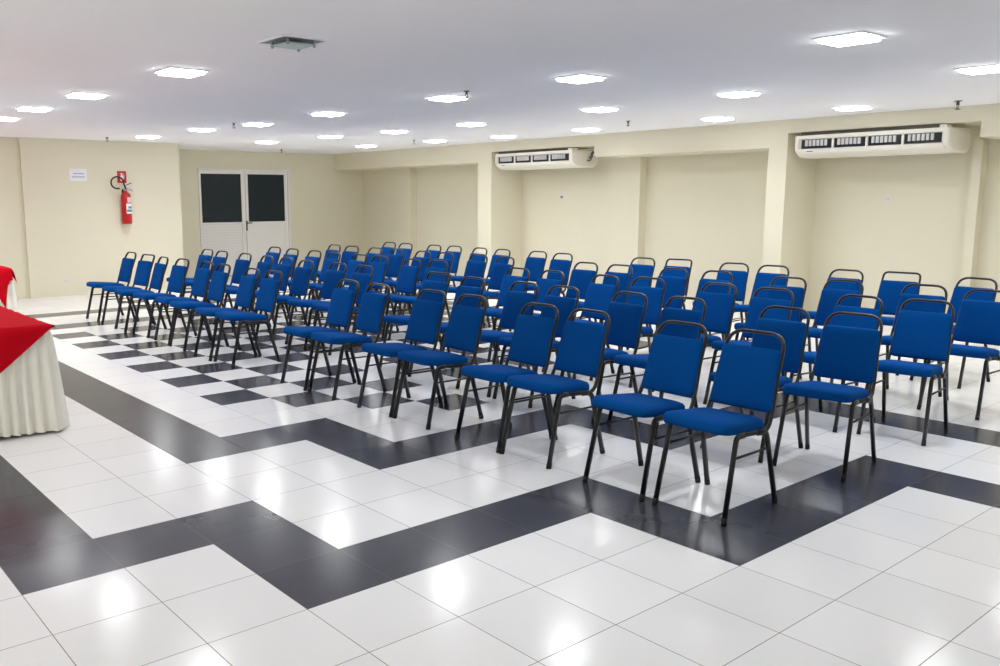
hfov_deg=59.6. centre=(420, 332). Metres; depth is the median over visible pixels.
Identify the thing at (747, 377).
banquet chair
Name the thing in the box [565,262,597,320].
banquet chair
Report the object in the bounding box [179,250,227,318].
banquet chair
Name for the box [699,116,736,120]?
recessed light
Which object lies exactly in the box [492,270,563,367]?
banquet chair
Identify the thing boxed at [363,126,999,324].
wall
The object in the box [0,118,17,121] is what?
diffuser
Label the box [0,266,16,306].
tablecloth
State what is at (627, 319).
banquet chair
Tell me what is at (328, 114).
diffuser
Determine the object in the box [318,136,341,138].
diffuser
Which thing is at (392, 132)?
diffuser
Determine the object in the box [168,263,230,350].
banquet chair
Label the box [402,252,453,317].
banquet chair
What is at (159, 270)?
banquet chair
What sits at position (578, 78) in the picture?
recessed light
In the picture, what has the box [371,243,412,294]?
banquet chair
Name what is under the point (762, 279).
banquet chair
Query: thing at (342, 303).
banquet chair
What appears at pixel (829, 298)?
banquet chair
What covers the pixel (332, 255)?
banquet chair
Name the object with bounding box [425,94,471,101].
recessed light
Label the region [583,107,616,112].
diffuser
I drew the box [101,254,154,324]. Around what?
banquet chair
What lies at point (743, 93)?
recessed light
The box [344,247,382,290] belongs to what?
banquet chair
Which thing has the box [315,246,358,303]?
banquet chair
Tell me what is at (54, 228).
wall
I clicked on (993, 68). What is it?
recessed light
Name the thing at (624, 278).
banquet chair
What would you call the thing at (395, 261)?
banquet chair
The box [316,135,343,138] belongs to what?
recessed light
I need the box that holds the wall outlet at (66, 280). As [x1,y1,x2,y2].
[64,278,68,284]
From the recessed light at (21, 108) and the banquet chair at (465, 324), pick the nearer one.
the banquet chair at (465, 324)
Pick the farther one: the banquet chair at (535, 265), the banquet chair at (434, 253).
the banquet chair at (434, 253)
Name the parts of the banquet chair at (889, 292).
seat, backrest, frame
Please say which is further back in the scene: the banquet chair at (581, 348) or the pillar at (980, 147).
the pillar at (980, 147)
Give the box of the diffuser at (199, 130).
[189,129,214,131]
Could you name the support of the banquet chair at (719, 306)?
on the floor
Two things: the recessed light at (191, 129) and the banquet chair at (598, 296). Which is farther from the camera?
the recessed light at (191, 129)
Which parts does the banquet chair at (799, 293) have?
seat, backrest, frame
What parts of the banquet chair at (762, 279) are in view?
seat, frame, backrest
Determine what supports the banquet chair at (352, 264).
on the floor
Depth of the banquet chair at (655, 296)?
8.02 m
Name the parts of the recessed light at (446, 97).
frame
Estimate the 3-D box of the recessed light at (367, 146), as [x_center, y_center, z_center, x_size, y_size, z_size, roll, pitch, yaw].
[-1.083,-3.687,17.136,0.344,0.028,0.344,-7,11,-38]
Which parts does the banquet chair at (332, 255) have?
backrest, frame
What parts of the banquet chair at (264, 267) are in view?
leg, seat, backrest, frame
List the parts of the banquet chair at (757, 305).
leg, seat, backrest, frame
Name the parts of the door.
glass pane, glass pane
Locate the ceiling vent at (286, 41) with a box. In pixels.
[257,34,328,51]
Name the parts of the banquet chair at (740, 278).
backrest, frame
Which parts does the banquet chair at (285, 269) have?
backrest, leg, frame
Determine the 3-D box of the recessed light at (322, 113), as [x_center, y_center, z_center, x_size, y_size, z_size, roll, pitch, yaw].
[-1.136,-2.678,10.622,0.344,0.028,0.344,-7,11,-38]
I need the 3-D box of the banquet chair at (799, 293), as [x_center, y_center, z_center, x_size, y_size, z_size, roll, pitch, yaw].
[3.228,-0.038,8.029,0.655,0.934,0.443,-7,11,-38]
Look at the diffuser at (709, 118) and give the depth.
11.41 m
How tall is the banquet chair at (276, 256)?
0.934 m
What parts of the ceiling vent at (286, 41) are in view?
frame, glass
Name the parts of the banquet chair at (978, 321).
leg, leg, seat, frame, backrest, leg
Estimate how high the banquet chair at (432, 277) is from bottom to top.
0.934 m
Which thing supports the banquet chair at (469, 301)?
on the floor
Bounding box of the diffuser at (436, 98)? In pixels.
[429,96,466,101]
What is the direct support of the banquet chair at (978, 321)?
on the floor
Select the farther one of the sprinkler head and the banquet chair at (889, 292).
the sprinkler head
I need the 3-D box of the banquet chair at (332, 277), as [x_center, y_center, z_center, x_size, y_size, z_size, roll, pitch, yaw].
[-1.198,-0.333,10.046,0.655,0.934,0.443,-7,11,-38]
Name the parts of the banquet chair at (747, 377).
leg, leg, seat, leg, backrest, frame, leg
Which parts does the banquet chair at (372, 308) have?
leg, seat, leg, leg, backrest, frame, leg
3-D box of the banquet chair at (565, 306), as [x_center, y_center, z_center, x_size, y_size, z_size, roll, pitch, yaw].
[0.986,0.091,7.254,0.655,0.934,0.443,-7,11,-38]
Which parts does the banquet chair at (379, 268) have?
leg, backrest, frame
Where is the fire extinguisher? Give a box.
[110,176,132,223]
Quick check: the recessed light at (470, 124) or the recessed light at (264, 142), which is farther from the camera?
the recessed light at (264, 142)
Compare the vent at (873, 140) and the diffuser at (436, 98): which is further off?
the vent at (873, 140)
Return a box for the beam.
[334,103,999,170]
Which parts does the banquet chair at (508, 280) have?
seat, leg, backrest, frame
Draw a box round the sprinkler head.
[954,100,961,109]
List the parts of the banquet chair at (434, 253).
backrest, frame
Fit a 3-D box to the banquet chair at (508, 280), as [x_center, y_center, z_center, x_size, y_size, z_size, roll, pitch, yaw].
[0.815,-0.214,9.226,0.655,0.934,0.443,-7,11,-37]
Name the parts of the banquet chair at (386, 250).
backrest, frame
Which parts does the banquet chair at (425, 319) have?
leg, seat, leg, leg, backrest, frame, leg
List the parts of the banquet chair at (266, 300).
leg, leg, seat, leg, frame, backrest, leg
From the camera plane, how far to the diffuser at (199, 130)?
12.89 m
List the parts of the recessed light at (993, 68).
frame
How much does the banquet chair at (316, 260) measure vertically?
0.934 m
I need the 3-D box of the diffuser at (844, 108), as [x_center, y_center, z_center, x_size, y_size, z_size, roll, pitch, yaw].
[5.058,-2.630,10.159,0.280,0.026,0.280,-7,11,-38]
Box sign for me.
[117,171,126,182]
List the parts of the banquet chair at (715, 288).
backrest, frame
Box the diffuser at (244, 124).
[243,123,270,126]
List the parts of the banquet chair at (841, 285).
seat, leg, frame, backrest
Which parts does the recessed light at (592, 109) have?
frame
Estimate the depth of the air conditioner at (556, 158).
15.27 m
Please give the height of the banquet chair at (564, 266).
0.934 m
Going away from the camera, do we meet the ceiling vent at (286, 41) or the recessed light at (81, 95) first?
the ceiling vent at (286, 41)
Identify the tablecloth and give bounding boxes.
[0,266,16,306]
[0,306,54,372]
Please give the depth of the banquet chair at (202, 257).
12.96 m
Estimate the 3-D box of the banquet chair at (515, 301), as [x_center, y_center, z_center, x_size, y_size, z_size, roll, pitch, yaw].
[0.692,0.033,7.638,0.655,0.934,0.443,-7,11,-37]
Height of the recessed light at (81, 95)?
0.028 m
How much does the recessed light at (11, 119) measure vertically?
0.028 m
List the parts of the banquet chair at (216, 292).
leg, leg, seat, leg, backrest, frame, leg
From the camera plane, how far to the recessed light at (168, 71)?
7.04 m
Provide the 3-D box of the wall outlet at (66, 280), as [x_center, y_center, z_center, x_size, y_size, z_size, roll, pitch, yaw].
[-6.218,-0.911,15.232,0.084,0.120,0.011,-7,11,-38]
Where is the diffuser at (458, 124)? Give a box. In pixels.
[457,123,484,126]
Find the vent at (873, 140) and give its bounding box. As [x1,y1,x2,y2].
[801,132,941,148]
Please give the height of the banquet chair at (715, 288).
0.934 m
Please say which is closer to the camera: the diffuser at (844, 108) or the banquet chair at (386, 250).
the diffuser at (844, 108)
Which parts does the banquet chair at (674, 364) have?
leg, leg, seat, leg, backrest, frame, leg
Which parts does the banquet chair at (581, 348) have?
leg, seat, leg, leg, backrest, frame, leg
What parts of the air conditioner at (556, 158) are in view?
hanging rail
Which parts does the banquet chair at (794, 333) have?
seat, leg, backrest, frame, leg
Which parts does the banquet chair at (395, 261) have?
backrest, frame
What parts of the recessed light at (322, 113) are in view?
frame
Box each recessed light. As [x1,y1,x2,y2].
[0,117,20,121]
[14,106,53,111]
[63,92,108,99]
[134,135,161,138]
[153,67,209,77]
[186,128,217,131]
[241,122,273,126]
[255,141,279,143]
[309,111,347,116]
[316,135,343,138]
[355,145,377,147]
[379,130,408,133]
[424,140,447,142]
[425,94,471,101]
[454,122,488,126]
[489,135,516,137]
[552,74,608,83]
[570,128,601,131]
[579,106,620,112]
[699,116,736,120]
[714,90,763,97]
[811,31,887,46]
[831,105,874,110]
[953,64,999,74]
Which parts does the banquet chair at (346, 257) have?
backrest, frame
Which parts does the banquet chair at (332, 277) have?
leg, seat, leg, backrest, frame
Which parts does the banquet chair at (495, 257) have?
backrest, frame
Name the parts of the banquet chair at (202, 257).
seat, backrest, frame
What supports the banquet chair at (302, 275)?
on the floor
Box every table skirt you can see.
[0,281,18,311]
[0,329,70,436]
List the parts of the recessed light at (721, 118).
frame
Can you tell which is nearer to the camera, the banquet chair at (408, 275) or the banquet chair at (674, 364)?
the banquet chair at (674, 364)
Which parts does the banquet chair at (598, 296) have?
seat, backrest, frame, leg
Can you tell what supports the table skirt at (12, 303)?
on the banquet table
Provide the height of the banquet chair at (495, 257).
0.934 m
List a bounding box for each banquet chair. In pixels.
[86,252,136,321]
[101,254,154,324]
[114,256,168,332]
[132,258,189,337]
[154,261,213,344]
[166,249,213,313]
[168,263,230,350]
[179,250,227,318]
[194,267,259,360]
[200,253,251,324]
[213,270,282,367]
[219,255,272,330]
[237,257,292,334]
[247,246,280,303]
[251,248,298,313]
[256,260,313,337]
[273,250,321,318]
[280,279,358,390]
[285,262,346,348]
[291,252,340,322]
[297,244,340,299]
[307,283,389,399]
[308,265,373,354]
[313,254,367,327]
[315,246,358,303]
[342,255,388,331]
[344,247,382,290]
[357,289,446,417]
[362,258,420,339]
[370,242,395,292]
[370,248,403,311]
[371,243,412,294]
[379,271,450,370]
[384,250,430,314]
[388,260,447,339]
[392,294,487,429]
[398,244,440,305]
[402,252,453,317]
[407,276,484,376]
[418,245,461,293]
[447,254,487,325]
[451,247,486,287]
[454,302,558,452]
[456,281,538,396]
[461,267,529,361]
[480,256,514,330]
[481,249,510,306]
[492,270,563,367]
[492,285,579,407]
[498,251,546,307]
[499,308,610,468]
[526,253,572,296]
[542,274,618,378]
[553,291,647,422]
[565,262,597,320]
[575,264,632,349]
[582,320,707,500]
[589,277,665,387]
[599,257,654,327]
[607,296,705,436]
[621,267,688,351]
[652,282,736,399]
[652,329,785,525]
[656,258,692,326]
[692,262,748,339]
[692,270,732,339]
[700,305,809,462]
[703,287,793,413]
[729,265,788,339]
[734,276,806,378]
[773,312,882,480]
[780,294,882,432]
[785,279,863,385]
[801,269,863,350]
[856,298,954,445]
[865,283,947,406]
[874,271,920,375]
[909,277,997,388]
[917,289,999,419]
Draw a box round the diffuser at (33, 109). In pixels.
[18,107,50,111]
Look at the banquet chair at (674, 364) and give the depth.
5.10 m
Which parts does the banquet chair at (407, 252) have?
backrest, frame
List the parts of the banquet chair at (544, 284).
seat, backrest, frame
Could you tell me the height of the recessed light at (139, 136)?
0.028 m
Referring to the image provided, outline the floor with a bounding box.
[0,269,999,665]
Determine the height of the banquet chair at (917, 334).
0.934 m
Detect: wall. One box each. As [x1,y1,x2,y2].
[0,137,183,298]
[179,149,363,277]
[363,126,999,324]
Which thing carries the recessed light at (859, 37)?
in the ceiling
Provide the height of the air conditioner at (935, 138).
0.328 m
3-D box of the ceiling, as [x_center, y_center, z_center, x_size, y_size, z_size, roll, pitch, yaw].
[-0.803,-2.444,8.623,15.600,0.120,20.916,-7,11,-38]
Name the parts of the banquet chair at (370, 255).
backrest, frame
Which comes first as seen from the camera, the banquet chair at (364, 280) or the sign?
the banquet chair at (364, 280)
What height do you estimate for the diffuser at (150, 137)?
0.026 m
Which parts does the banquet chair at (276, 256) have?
backrest, frame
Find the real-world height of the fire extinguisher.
0.849 m
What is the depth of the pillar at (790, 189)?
12.12 m
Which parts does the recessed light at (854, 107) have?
frame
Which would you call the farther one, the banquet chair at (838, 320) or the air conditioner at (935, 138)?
the air conditioner at (935, 138)
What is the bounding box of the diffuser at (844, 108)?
[835,106,870,110]
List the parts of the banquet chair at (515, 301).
leg, leg, leg, seat, backrest, frame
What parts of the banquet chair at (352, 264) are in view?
seat, backrest, frame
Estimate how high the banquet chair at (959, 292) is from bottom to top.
0.934 m
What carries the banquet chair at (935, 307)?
on the floor
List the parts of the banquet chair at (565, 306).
leg, seat, leg, backrest, frame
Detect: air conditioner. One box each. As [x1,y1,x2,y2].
[495,148,596,169]
[795,124,970,158]
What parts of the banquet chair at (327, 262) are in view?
seat, leg, frame, backrest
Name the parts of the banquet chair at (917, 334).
leg, leg, seat, backrest, frame, leg, leg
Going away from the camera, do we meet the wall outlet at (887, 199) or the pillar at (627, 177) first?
the wall outlet at (887, 199)
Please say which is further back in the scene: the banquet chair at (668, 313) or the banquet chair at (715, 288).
the banquet chair at (715, 288)
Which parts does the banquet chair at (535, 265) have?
backrest, frame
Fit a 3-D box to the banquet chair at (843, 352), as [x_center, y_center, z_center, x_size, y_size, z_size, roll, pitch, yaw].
[2.581,0.364,5.447,0.655,0.934,0.443,-9,12,-44]
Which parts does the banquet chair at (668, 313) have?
leg, seat, leg, backrest, frame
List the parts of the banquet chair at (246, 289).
leg, leg, seat, leg, backrest, frame, leg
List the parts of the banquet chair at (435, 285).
leg, seat, leg, backrest, frame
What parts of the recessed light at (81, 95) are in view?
frame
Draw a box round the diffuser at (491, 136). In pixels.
[491,136,514,137]
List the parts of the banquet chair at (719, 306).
seat, backrest, frame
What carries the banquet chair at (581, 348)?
on the floor
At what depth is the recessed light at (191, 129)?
12.88 m
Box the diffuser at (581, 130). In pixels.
[573,129,598,131]
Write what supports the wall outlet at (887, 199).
attached to the wall at (708, 210)
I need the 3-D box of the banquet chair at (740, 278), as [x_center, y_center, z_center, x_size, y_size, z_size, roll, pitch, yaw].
[3.378,-0.311,9.786,0.655,0.934,0.443,-9,12,-44]
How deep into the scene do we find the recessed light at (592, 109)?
10.16 m
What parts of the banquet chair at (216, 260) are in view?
leg, seat, backrest, frame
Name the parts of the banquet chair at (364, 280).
leg, seat, backrest, leg, frame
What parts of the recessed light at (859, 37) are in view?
frame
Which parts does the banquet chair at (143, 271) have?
leg, seat, backrest, frame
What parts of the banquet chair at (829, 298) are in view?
leg, seat, backrest, frame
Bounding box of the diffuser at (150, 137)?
[137,136,159,138]
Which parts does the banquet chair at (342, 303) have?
leg, leg, seat, leg, backrest, frame, leg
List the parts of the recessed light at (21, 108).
frame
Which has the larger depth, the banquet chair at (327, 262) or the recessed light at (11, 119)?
the banquet chair at (327, 262)
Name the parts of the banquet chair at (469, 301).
leg, leg, seat, backrest, frame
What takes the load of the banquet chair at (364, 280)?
on the floor
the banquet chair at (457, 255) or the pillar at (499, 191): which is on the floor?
the banquet chair at (457, 255)
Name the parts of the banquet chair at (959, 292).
leg, backrest, frame, leg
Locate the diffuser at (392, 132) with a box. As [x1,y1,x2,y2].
[381,131,406,133]
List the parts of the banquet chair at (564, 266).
seat, backrest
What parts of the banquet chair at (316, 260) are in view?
backrest, frame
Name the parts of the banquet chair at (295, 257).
backrest, frame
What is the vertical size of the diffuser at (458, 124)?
0.026 m
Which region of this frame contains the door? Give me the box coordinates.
[198,168,290,274]
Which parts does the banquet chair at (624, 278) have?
seat, backrest, frame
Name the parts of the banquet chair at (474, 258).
seat, backrest, frame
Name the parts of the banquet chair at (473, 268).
seat, backrest, frame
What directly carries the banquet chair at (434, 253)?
on the floor
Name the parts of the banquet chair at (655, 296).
seat, backrest, frame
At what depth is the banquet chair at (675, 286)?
9.12 m
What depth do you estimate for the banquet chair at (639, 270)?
10.77 m
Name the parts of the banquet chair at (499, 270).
seat, backrest, frame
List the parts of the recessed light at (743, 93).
frame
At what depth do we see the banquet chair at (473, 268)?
11.49 m
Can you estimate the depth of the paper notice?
15.15 m
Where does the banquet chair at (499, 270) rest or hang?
on the floor
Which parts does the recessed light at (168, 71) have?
frame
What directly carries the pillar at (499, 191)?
attached to the wall at (708, 210)
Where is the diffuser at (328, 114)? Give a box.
[312,112,343,116]
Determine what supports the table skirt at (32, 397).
on the banquet table
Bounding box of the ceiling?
[0,0,999,153]
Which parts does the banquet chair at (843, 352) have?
leg, leg, seat, frame, backrest, leg, leg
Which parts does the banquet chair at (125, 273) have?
leg, leg, seat, backrest, frame, leg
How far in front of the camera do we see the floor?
4.50 m
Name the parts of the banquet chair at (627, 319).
leg, leg, seat, backrest, frame, leg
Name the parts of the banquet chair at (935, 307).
seat, leg, backrest, frame, leg, leg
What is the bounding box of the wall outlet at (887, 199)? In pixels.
[884,194,890,203]
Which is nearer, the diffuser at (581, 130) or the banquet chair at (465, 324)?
the banquet chair at (465, 324)
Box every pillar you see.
[393,168,416,265]
[478,162,521,278]
[606,157,646,272]
[762,147,816,310]
[961,140,988,286]
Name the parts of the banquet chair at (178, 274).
leg, leg, seat, leg, backrest, frame, leg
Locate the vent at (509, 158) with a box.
[499,153,568,163]
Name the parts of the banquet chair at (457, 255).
backrest, frame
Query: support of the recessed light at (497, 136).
in the ceiling
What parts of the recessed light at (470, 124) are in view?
frame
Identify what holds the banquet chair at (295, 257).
on the floor
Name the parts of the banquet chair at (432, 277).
leg, seat, frame, backrest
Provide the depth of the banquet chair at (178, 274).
10.86 m
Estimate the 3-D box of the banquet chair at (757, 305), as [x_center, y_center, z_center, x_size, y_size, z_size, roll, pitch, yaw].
[2.682,0.119,7.032,0.655,0.934,0.443,-7,11,-38]
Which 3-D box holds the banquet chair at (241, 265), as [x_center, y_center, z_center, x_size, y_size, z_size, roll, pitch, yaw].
[-2.663,-0.617,11.920,0.655,0.934,0.443,-7,11,-38]
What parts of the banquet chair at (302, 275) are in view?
leg, seat, leg, leg, frame, backrest, leg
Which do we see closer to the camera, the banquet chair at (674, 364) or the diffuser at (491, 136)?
the banquet chair at (674, 364)
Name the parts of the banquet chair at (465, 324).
leg, seat, leg, leg, backrest, frame, leg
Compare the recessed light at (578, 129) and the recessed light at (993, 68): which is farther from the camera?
the recessed light at (578, 129)
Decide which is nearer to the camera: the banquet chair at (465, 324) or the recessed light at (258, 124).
the banquet chair at (465, 324)
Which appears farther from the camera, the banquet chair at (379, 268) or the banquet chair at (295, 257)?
the banquet chair at (295, 257)
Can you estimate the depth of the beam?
13.06 m
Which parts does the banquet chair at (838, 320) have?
seat, leg, leg, backrest, frame, leg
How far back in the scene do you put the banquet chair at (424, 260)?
12.27 m
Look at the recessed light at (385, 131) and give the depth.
13.42 m
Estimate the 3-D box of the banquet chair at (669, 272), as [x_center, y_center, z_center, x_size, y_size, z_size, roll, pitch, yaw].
[2.929,-0.408,10.426,0.655,0.934,0.443,-9,12,-43]
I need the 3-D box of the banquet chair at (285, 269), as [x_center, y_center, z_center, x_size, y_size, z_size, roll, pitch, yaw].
[-1.964,-0.484,11.045,0.655,0.934,0.443,-7,11,-35]
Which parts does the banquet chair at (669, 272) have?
backrest, frame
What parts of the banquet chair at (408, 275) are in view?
leg, seat, leg, backrest, frame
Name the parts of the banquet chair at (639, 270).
backrest, frame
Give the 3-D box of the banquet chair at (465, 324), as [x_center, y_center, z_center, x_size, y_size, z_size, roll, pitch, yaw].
[0.167,0.193,6.615,0.655,0.934,0.443,-7,11,-37]
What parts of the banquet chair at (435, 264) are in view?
leg, seat, backrest, frame, leg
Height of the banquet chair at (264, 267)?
0.934 m
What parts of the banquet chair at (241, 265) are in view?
backrest, frame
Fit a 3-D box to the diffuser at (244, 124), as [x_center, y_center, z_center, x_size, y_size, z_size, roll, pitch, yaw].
[-2.275,-2.894,12.056,0.280,0.026,0.280,-7,11,-38]
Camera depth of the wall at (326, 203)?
20.16 m
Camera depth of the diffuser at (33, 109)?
9.84 m
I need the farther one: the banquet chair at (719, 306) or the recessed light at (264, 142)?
the recessed light at (264, 142)
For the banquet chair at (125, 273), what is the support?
on the floor
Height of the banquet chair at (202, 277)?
0.934 m
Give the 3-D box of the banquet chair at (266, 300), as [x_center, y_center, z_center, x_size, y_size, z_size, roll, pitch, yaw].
[-1.770,-0.164,8.973,0.655,0.934,0.443,-7,11,-37]
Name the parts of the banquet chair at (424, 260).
seat, frame, backrest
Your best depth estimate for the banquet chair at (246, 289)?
9.30 m
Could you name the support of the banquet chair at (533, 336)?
on the floor
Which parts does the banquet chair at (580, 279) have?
backrest, frame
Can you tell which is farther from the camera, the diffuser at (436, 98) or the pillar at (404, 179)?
the pillar at (404, 179)
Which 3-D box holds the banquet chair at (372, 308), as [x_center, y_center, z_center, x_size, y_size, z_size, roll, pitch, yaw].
[-0.609,0.051,7.556,0.655,0.934,0.443,-7,11,-36]
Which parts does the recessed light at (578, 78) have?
frame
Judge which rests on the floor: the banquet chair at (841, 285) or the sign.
the banquet chair at (841, 285)
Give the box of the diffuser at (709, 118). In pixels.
[703,117,732,120]
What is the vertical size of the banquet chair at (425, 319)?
0.934 m
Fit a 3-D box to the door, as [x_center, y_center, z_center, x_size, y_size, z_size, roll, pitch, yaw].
[-3.896,-2.461,19.305,2.200,2.319,0.180,-7,11,-38]
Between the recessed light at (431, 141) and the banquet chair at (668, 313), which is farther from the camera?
the recessed light at (431, 141)
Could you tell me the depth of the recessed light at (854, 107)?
10.09 m
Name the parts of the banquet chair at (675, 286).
leg, backrest, frame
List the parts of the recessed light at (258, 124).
frame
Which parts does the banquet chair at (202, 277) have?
leg, leg, seat, leg, backrest, frame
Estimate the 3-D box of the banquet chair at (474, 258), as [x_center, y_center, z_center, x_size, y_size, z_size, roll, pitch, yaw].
[0.654,-0.806,13.054,0.655,0.934,0.443,-6,11,-34]
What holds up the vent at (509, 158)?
attached to the air conditioner at (556, 158)
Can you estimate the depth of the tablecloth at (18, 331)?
6.12 m
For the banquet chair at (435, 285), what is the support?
on the floor
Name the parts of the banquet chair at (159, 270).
leg, leg, seat, leg, backrest, frame, leg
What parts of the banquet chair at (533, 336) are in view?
leg, seat, leg, leg, backrest, frame, leg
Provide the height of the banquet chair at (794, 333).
0.934 m
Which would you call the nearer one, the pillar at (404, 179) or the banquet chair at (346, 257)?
the banquet chair at (346, 257)
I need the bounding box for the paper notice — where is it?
[69,169,86,180]

